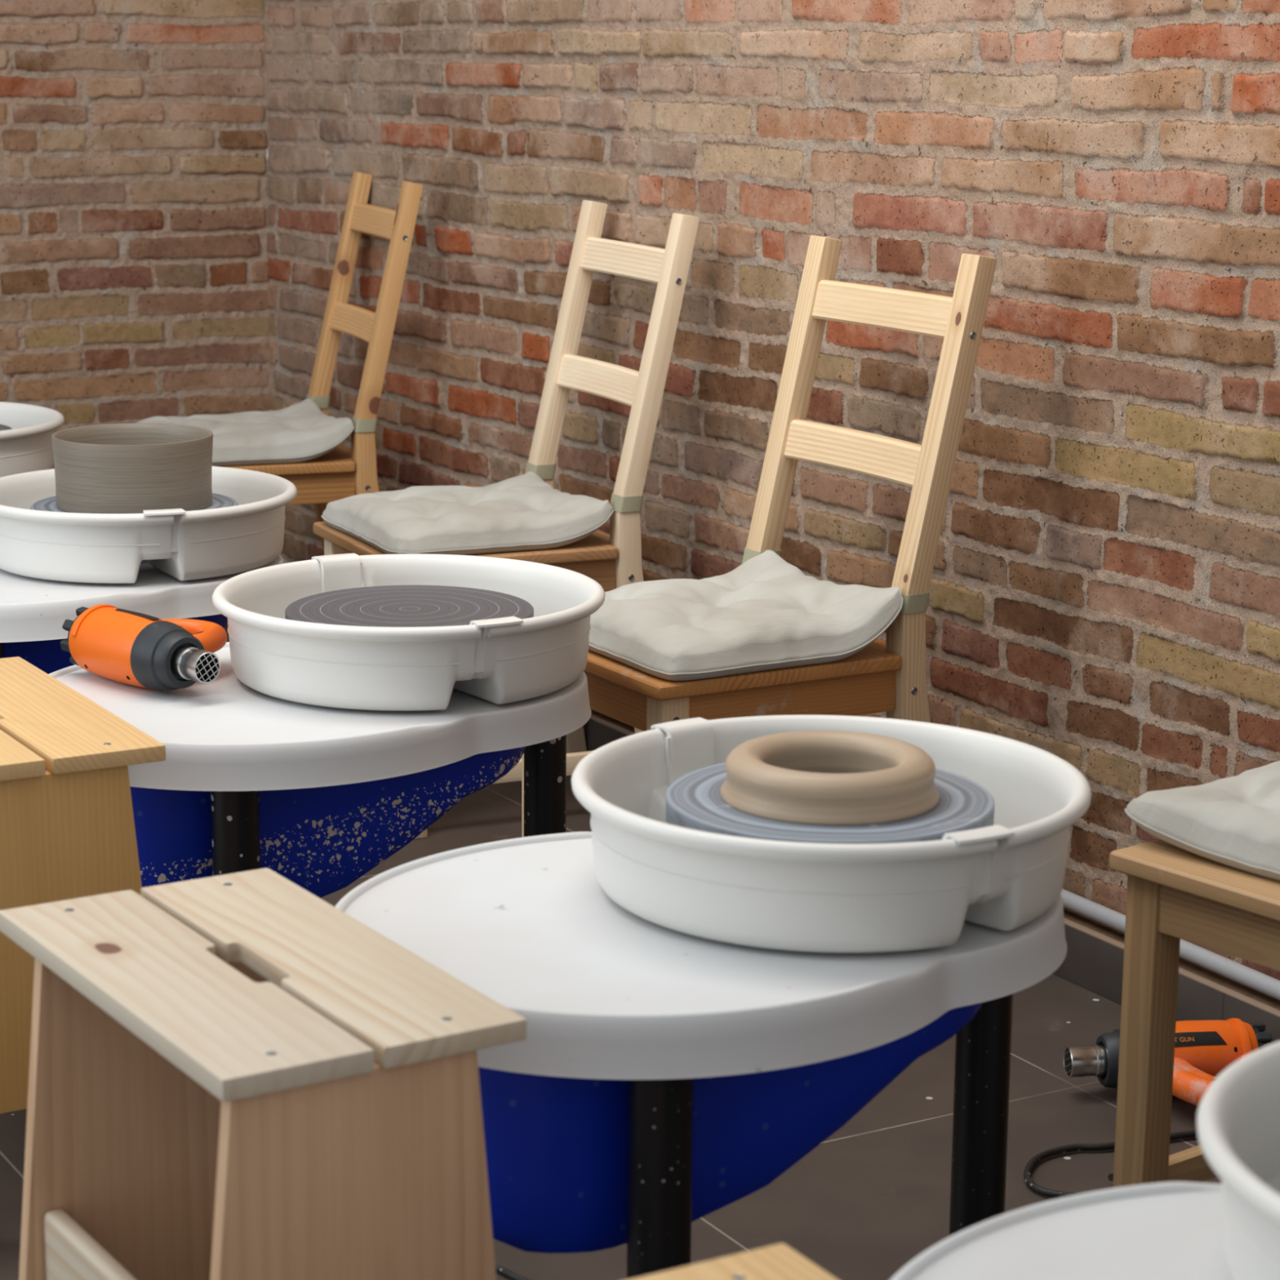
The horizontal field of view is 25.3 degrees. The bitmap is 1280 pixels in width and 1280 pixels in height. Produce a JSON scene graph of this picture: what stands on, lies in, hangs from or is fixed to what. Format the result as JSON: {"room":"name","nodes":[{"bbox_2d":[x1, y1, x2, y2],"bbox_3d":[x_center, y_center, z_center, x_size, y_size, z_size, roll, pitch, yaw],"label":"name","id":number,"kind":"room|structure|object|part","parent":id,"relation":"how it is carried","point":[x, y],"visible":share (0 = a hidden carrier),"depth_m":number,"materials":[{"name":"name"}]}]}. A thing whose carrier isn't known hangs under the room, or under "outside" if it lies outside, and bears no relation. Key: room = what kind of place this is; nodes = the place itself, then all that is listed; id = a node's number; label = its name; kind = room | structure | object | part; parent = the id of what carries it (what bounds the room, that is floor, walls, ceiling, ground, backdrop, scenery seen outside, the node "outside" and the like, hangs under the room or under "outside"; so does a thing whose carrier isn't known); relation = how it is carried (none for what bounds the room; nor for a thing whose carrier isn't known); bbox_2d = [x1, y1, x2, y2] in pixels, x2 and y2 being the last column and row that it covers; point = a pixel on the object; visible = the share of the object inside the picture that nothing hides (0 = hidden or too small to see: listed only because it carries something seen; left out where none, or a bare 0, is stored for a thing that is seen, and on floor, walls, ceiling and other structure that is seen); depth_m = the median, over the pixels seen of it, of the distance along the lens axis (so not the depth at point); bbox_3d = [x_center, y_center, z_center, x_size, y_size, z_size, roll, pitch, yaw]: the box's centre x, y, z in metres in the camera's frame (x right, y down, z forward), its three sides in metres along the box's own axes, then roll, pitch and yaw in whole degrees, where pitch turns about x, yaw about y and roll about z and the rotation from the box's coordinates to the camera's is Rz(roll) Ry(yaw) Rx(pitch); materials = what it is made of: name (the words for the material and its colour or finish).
{"room":"art studio","nodes":[
{"label":"art studio","id":0,"kind":"room"},
{"bbox_2d":[0,424,12,431],"bbox_3d":[-1.389,-0.076,5.037,0.728,0.572,0.565,-6,14,-29],"label":"wheel","id":1,"kind":"object","parent":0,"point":[2,427],"visible":0.02,"depth_m":5.10,"materials":[{"name":"white plastic"}]},
{"bbox_2d":[0,401,64,477],"bbox_3d":[-1.268,-0.343,5.050,0.486,0.110,0.492,-6,14,-29],"label":"pan","id":2,"kind":"object","parent":1,"relation":"on","point":[26,447],"visible":0.81,"depth_m":4.99,"materials":[{"name":"white plastic"}]},
{"bbox_2d":[0,0,272,468],"bbox_3d":[-2.611,-1.104,5.177,4.149,2.500,0.015,-6,14,-29],"label":"wall","id":3,"kind":"structure","parent":0,"point":[135,278],"depth_m":6.12,"materials":[{"name":"brick"}]},
{"bbox_2d":[0,624,1223,1279],"bbox_3d":[-1.038,0.748,2.824,4.200,0.100,6.400,-6,14,-29],"label":"floor","id":4,"kind":"structure","parent":0,"point":[873,1196],"depth_m":3.33,"materials":[{"name":"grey tile"}]},
{"bbox_2d":[0,656,165,1113],"bbox_3d":[-0.758,0.339,3.238,0.298,0.531,0.496,-6,14,-29],"label":"step stool","id":5,"kind":"object","parent":4,"relation":"on","point":[68,830],"visible":0.6,"depth_m":3.03,"materials":[{"name":"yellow wood"}]},
{"bbox_3d":[-0.642,0.391,3.045,0.298,0.512,0.018,-6,14,-29],"label":"panel","id":6,"kind":"part","parent":5,"relation":"part of","materials":[{"name":"brown wood"}]},
{"bbox_2d":[0,493,284,674],"bbox_3d":[-0.884,0.088,4.297,0.728,0.572,0.565,-6,14,-29],"label":"wheel","id":7,"kind":"object","parent":4,"relation":"on","point":[33,611],"visible":0.18,"depth_m":4.10,"materials":[{"name":"white plastic"}]},
{"bbox_3d":[-0.927,0.188,4.054,0.055,0.454,0.055,-6,14,-29],"label":"leg","id":8,"kind":"part","parent":7,"relation":"part of","materials":[{"name":"black metal"}]},
{"bbox_2d":[4,613,227,674],"bbox_3d":[-0.912,0.025,4.267,0.602,0.229,0.330,-6,14,-29],"label":"tub","id":9,"kind":"object","parent":7,"relation":"in","point":[47,655],"depth_m":4.10,"materials":[{"name":"blue plastic"}]},
{"bbox_2d":[51,422,213,513],"bbox_3d":[-0.763,-0.258,4.292,0.239,0.107,0.239,-6,14,-29],"label":"cylinder","id":10,"kind":"object","parent":7,"relation":"on","point":[131,468],"visible":0.99,"depth_m":4.20,"materials":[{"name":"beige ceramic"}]},
{"bbox_2d":[0,466,297,583],"bbox_3d":[-0.764,-0.179,4.309,0.486,0.110,0.492,-6,14,-29],"label":"pan","id":11,"kind":"object","parent":7,"relation":"on","point":[181,544],"visible":0.87,"depth_m":4.13,"materials":[{"name":"white plastic"}]},
{"bbox_2d":[0,867,526,1279],"bbox_3d":[-0.338,0.525,2.392,0.297,0.531,0.475,-7,14,-32],"label":"step stool","id":12,"kind":"object","parent":4,"relation":"on","point":[192,1115],"visible":1,"depth_m":2.27,"materials":[{"name":"brown wood"}]},
{"bbox_3d":[-0.411,0.573,2.322,0.020,0.100,0.369,-7,14,-32],"label":"rail","id":13,"kind":"part","parent":12,"relation":"part of","materials":[{"name":"brown wood"}]},
{"bbox_3d":[-0.426,0.504,2.530,0.297,0.512,0.018,-7,14,-32],"label":"panel","id":14,"kind":"part","parent":12,"relation":"part of","materials":[{"name":"brown wood"}]},
{"bbox_3d":[-0.221,0.574,2.211,0.297,0.512,0.018,-7,14,-32],"label":"panel","id":15,"kind":"part","parent":12,"relation":"part of","materials":[{"name":"brown wood"}]},
{"bbox_2d":[44,585,591,897],"bbox_3d":[-0.408,0.254,3.550,0.728,0.572,0.565,-6,14,-29],"label":"wheel","id":16,"kind":"object","parent":4,"relation":"on","point":[316,797],"visible":0.4,"depth_m":3.37,"materials":[{"name":"white plastic"}]},
{"bbox_2d":[60,604,227,690],"bbox_3d":[-0.570,0.006,3.524,0.252,0.090,0.192,12,17,43],"label":"gun","id":17,"kind":"object","parent":16,"relation":"on","point":[109,642],"visible":1,"depth_m":3.46,"materials":[{"name":"orange plastic"}]},
{"bbox_3d":[-0.572,-0.002,3.573,0.141,0.033,0.123,12,17,43],"label":"handle","id":18,"kind":"part","parent":17,"relation":"part of","materials":[{"name":"orange plastic"}]},
{"bbox_2d":[195,653,219,682],"bbox_3d":[-0.517,0.033,3.403,0.002,0.035,0.035,12,17,43],"label":"grille","id":19,"kind":"object","parent":17,"relation":"attached to","point":[207,665],"depth_m":3.41,"materials":[{"name":"metal"}]},
{"bbox_3d":[-0.465,0.355,3.298,0.055,0.454,0.055,-6,14,-29],"label":"leg","id":20,"kind":"part","parent":16,"relation":"part of","materials":[{"name":"black metal"}]},
{"bbox_2d":[44,746,525,897],"bbox_3d":[-0.436,0.190,3.519,0.602,0.229,0.330,-6,14,-29],"label":"tub","id":21,"kind":"object","parent":16,"relation":"in","point":[322,840],"depth_m":3.37,"materials":[{"name":"blue plastic"}]},
{"bbox_2d":[212,553,604,711],"bbox_3d":[-0.288,-0.013,3.562,0.486,0.110,0.492,-6,14,-29],"label":"pan","id":22,"kind":"object","parent":16,"relation":"on","point":[511,659],"visible":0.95,"depth_m":3.40,"materials":[{"name":"white plastic"}]},
{"bbox_3d":[-0.124,0.268,3.721,0.055,0.454,0.055,-6,14,-29],"label":"leg","id":23,"kind":"part","parent":16,"relation":"part of","materials":[{"name":"black metal"}]},
{"bbox_2d":[217,171,422,624],"bbox_3d":[-0.736,-0.414,5.642,0.526,0.991,0.412,-4,13,-20],"label":"chair","id":24,"kind":"object","parent":4,"relation":"on","point":[343,472],"visible":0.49,"depth_m":5.51,"materials":[{"name":"brown wood"}]},
{"bbox_2d":[136,394,377,466],"bbox_3d":[-0.777,-0.415,5.625,0.429,0.080,0.410,-4,13,-20],"label":"seat cushion","id":25,"kind":"object","parent":24,"relation":"on","point":[300,432],"visible":0.71,"depth_m":5.49,"materials":[{"name":"fabric"}]},
{"bbox_3d":[-0.784,-0.364,5.634,0.424,0.021,0.412,-4,13,-20],"label":"seat","id":26,"kind":"part","parent":24,"relation":"part of","materials":[{"name":"brown wood"}]},
{"bbox_3d":[-0.618,-0.463,5.875,0.138,0.991,0.040,-4,13,-20],"label":"post","id":27,"kind":"part","parent":24,"relation":"part of","materials":[{"name":"brown wood"}]},
{"bbox_3d":[-0.490,-0.391,5.543,0.138,0.991,0.040,-4,13,-20],"label":"post","id":28,"kind":"part","parent":24,"relation":"part of","materials":[{"name":"brown wood"}]},
{"bbox_2d":[313,200,699,839],"bbox_3d":[-0.231,-0.218,4.754,0.526,0.991,0.412,-5,13,-24],"label":"chair","id":29,"kind":"object","parent":4,"relation":"on","point":[613,560],"visible":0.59,"depth_m":4.66,"materials":[{"name":"brown wood"}]},
{"bbox_3d":[-0.512,0.037,4.870,0.042,0.437,0.042,-5,13,-24],"label":"leg","id":30,"kind":"part","parent":29,"relation":"part of","materials":[{"name":"brown wood"}]},
{"bbox_3d":[-0.368,0.104,4.567,0.042,0.437,0.042,-5,13,-24],"label":"leg","id":31,"kind":"part","parent":29,"relation":"part of","materials":[{"name":"brown wood"}]},
{"bbox_3d":[-0.278,-0.167,4.743,0.424,0.021,0.412,-5,13,-24],"label":"seat","id":32,"kind":"part","parent":29,"relation":"part of","materials":[{"name":"brown wood"}]},
{"bbox_2d":[321,462,644,555],"bbox_3d":[-0.272,-0.219,4.734,0.429,0.080,0.409,-5,13,-24],"label":"seat cushion","id":33,"kind":"object","parent":29,"relation":"on","point":[524,512],"visible":0.98,"depth_m":4.62,"materials":[{"name":"fabric"}]},
{"bbox_3d":[-0.131,-0.269,4.994,0.138,0.991,0.040,-5,13,-24],"label":"post","id":34,"kind":"part","parent":29,"relation":"part of","materials":[{"name":"brown wood"}]},
{"bbox_3d":[0.021,-0.198,4.672,0.138,0.991,0.040,-5,13,-24],"label":"post","id":35,"kind":"part","parent":29,"relation":"part of","materials":[{"name":"brown wood"}]},
{"bbox_2d":[334,762,1066,1279],"bbox_3d":[0.057,0.446,2.670,0.703,0.579,0.603,0,12,-4],"label":"wheel","id":36,"kind":"object","parent":4,"relation":"on","point":[661,1078],"visible":0.55,"depth_m":2.49,"materials":[{"name":"white plastic"}]},
{"bbox_3d":[-0.129,0.590,2.885,0.309,0.204,0.210,-9,16,-39],"label":"power cord","id":37,"kind":"part","parent":36,"relation":"part of","materials":[{"name":"black rubber"}]},
{"bbox_3d":[0.016,0.545,2.440,0.055,0.454,0.055,-6,14,-29],"label":"leg","id":38,"kind":"part","parent":36,"relation":"part of","materials":[{"name":"black metal"}]},
{"bbox_2d":[478,1002,982,1253],"bbox_3d":[0.031,0.381,2.653,0.602,0.229,0.330,-6,14,-29],"label":"tub","id":39,"kind":"object","parent":36,"relation":"in","point":[556,1148],"depth_m":2.45,"materials":[{"name":"blue plastic"}]},
{"bbox_2d":[720,730,939,825],"bbox_3d":[0.179,0.126,2.684,0.207,0.042,0.207,-6,14,-29],"label":"ring","id":40,"kind":"object","parent":36,"relation":"on","point":[814,777],"visible":1,"depth_m":2.63,"materials":[{"name":"beige ceramic"}]},
{"bbox_2d":[571,715,1091,952],"bbox_3d":[0.179,0.178,2.696,0.486,0.110,0.492,-6,14,-29],"label":"pan","id":41,"kind":"object","parent":36,"relation":"on","point":[1004,875],"visible":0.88,"depth_m":2.53,"materials":[{"name":"white plastic"}]},
{"bbox_3d":[0.342,0.459,2.854,0.055,0.454,0.055,-6,14,-29],"label":"leg","id":42,"kind":"part","parent":36,"relation":"part of","materials":[{"name":"black metal"}]},
{"bbox_2d":[629,1243,837,1279],"bbox_3d":[0.088,0.701,1.593,0.294,0.531,0.488,-6,14,-29],"label":"step stool","id":43,"kind":"object","parent":4,"relation":"on","point":[780,1261],"visible":1,"depth_m":1.77,"materials":[{"name":"brown wood"}]},
{"bbox_2d":[521,235,996,837],"bbox_3d":[0.145,-0.042,3.951,0.526,0.991,0.412,-7,14,-30],"label":"chair","id":44,"kind":"object","parent":4,"relation":"on","point":[888,676],"visible":0.55,"depth_m":3.85,"materials":[{"name":"brown wood"}]},
{"bbox_3d":[-0.140,0.220,4.039,0.042,0.437,0.042,-7,14,-30],"label":"leg","id":45,"kind":"part","parent":44,"relation":"part of","materials":[{"name":"brown wood"}]},
{"bbox_3d":[0.035,0.283,3.752,0.042,0.437,0.042,-7,14,-30],"label":"leg","id":46,"kind":"part","parent":44,"relation":"part of","materials":[{"name":"brown wood"}]},
{"bbox_3d":[0.101,0.010,3.936,0.424,0.021,0.412,-7,14,-30],"label":"seat","id":47,"kind":"part","parent":44,"relation":"part of","materials":[{"name":"brown wood"}]},
{"bbox_2d":[588,547,929,680],"bbox_3d":[0.112,-0.046,3.926,0.419,0.090,0.416,-7,14,-30],"label":"seat cushion","id":48,"kind":"object","parent":44,"relation":"on","point":[764,613],"visible":0.93,"depth_m":3.81,"materials":[{"name":"fabric"}]},
{"bbox_3d":[0.219,-0.095,4.201,0.138,0.991,0.040,-7,14,-30],"label":"post","id":49,"kind":"part","parent":44,"relation":"part of","materials":[{"name":"brown wood"}]},
{"bbox_3d":[0.404,-0.028,3.896,0.138,0.991,0.040,-7,14,-30],"label":"post","id":50,"kind":"part","parent":44,"relation":"part of","materials":[{"name":"brown wood"}]},
{"bbox_2d":[890,1182,1232,1279],"bbox_3d":[0.478,0.635,1.817,0.728,0.572,0.565,-5,14,-26],"label":"wheel","id":51,"kind":"object","parent":4,"relation":"on","point":[1165,1230],"visible":0.81,"depth_m":1.92,"materials":[{"name":"white plastic"}]},
{"bbox_2d":[1196,1040,1279,1279],"bbox_3d":[0.602,0.370,1.823,0.492,0.110,0.486,-6,14,-29],"label":"pan","id":52,"kind":"object","parent":51,"relation":"on","point":[1238,1115],"visible":1,"depth_m":1.85,"materials":[{"name":"white plastic"}]},
{"bbox_2d":[1023,1017,1272,1198],"bbox_3d":[0.591,0.541,3.403,0.260,0.090,0.497,11,16,39],"label":"gun","id":53,"kind":"object","parent":4,"relation":"on","point":[1204,1049],"visible":0.5,"depth_m":3.49,"materials":[{"name":"orange plastic"}]},
{"bbox_2d":[1064,1048,1071,1075],"bbox_3d":[0.527,0.519,3.502,0.002,0.035,0.035,-1,12,-8],"label":"grille","id":54,"kind":"object","parent":53,"relation":"attached to","point":[1068,1057],"depth_m":3.50,"materials":[{"name":"silver metal"}]},
{"bbox_3d":[0.639,0.575,3.349,0.478,0.048,0.157,-9,15,-37],"label":"power cord","id":55,"kind":"part","parent":53,"relation":"part of","materials":[{"name":"black rubber"}]},
{"bbox_3d":[0.699,0.536,3.441,0.147,0.039,0.127,-1,12,-8],"label":"handle","id":56,"kind":"part","parent":53,"relation":"part of","materials":[{"name":"orange plastic"}]},
{"bbox_2d":[1109,839,1279,1188],"bbox_3d":[0.817,0.183,2.936,0.526,0.991,0.412,-9,15,-37],"label":"chair","id":57,"kind":"object","parent":4,"relation":"on","point":[1174,893],"visible":0.77,"depth_m":2.94,"materials":[{"name":"brown wood"}]},
{"bbox_3d":[0.530,0.453,2.987,0.042,0.437,0.042,-9,15,-37],"label":"leg","id":58,"kind":"part","parent":57,"relation":"part of","materials":[{"name":"brown wood"}]},
{"bbox_3d":[0.777,0.236,2.915,0.424,0.021,0.412,-9,15,-37],"label":"seat","id":59,"kind":"part","parent":57,"relation":"part of","materials":[{"name":"brown wood"}]},
{"bbox_2d":[1124,760,1279,880],"bbox_3d":[0.765,0.183,2.948,0.392,0.064,0.395,-9,15,-37],"label":"seat cushion","id":60,"kind":"object","parent":57,"relation":"on","point":[1233,821],"visible":1,"depth_m":2.91,"materials":[{"name":"fabric"}]},
{"bbox_2d":[264,0,1279,980],"bbox_3d":[0.714,-0.735,3.610,0.015,2.500,6.129,-6,14,-29],"label":"wall","id":61,"kind":"structure","parent":0,"point":[1104,587],"depth_m":4.23,"materials":[{"name":"brick"}]},
{"bbox_2d":[283,559,1279,999],"bbox_3d":[0.453,0.308,4.231,0.024,0.044,5.050,-6,14,-29],"label":"pipe","id":62,"kind":"object","parent":61,"relation":"attached to","point":[1242,974],"visible":0.13,"depth_m":3.74,"materials":[{"name":"grey plastic"}]},
{"bbox_2d":[582,714,1279,1046],"bbox_3d":[0.688,0.465,3.784,0.014,0.081,5.980,-6,14,-29],"label":"baseboard","id":63,"kind":"structure","parent":61,"relation":"attached to","point":[1093,961],"depth_m":3.85,"materials":[{"name":"tile"}]},
{"bbox_2d":[591,709,1279,1010],"bbox_3d":[0.691,0.456,3.842,0.050,0.074,6.100,-6,14,-29],"label":"trim","id":64,"kind":"structure","parent":61,"relation":"attached to","point":[1068,914],"depth_m":3.78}
]}

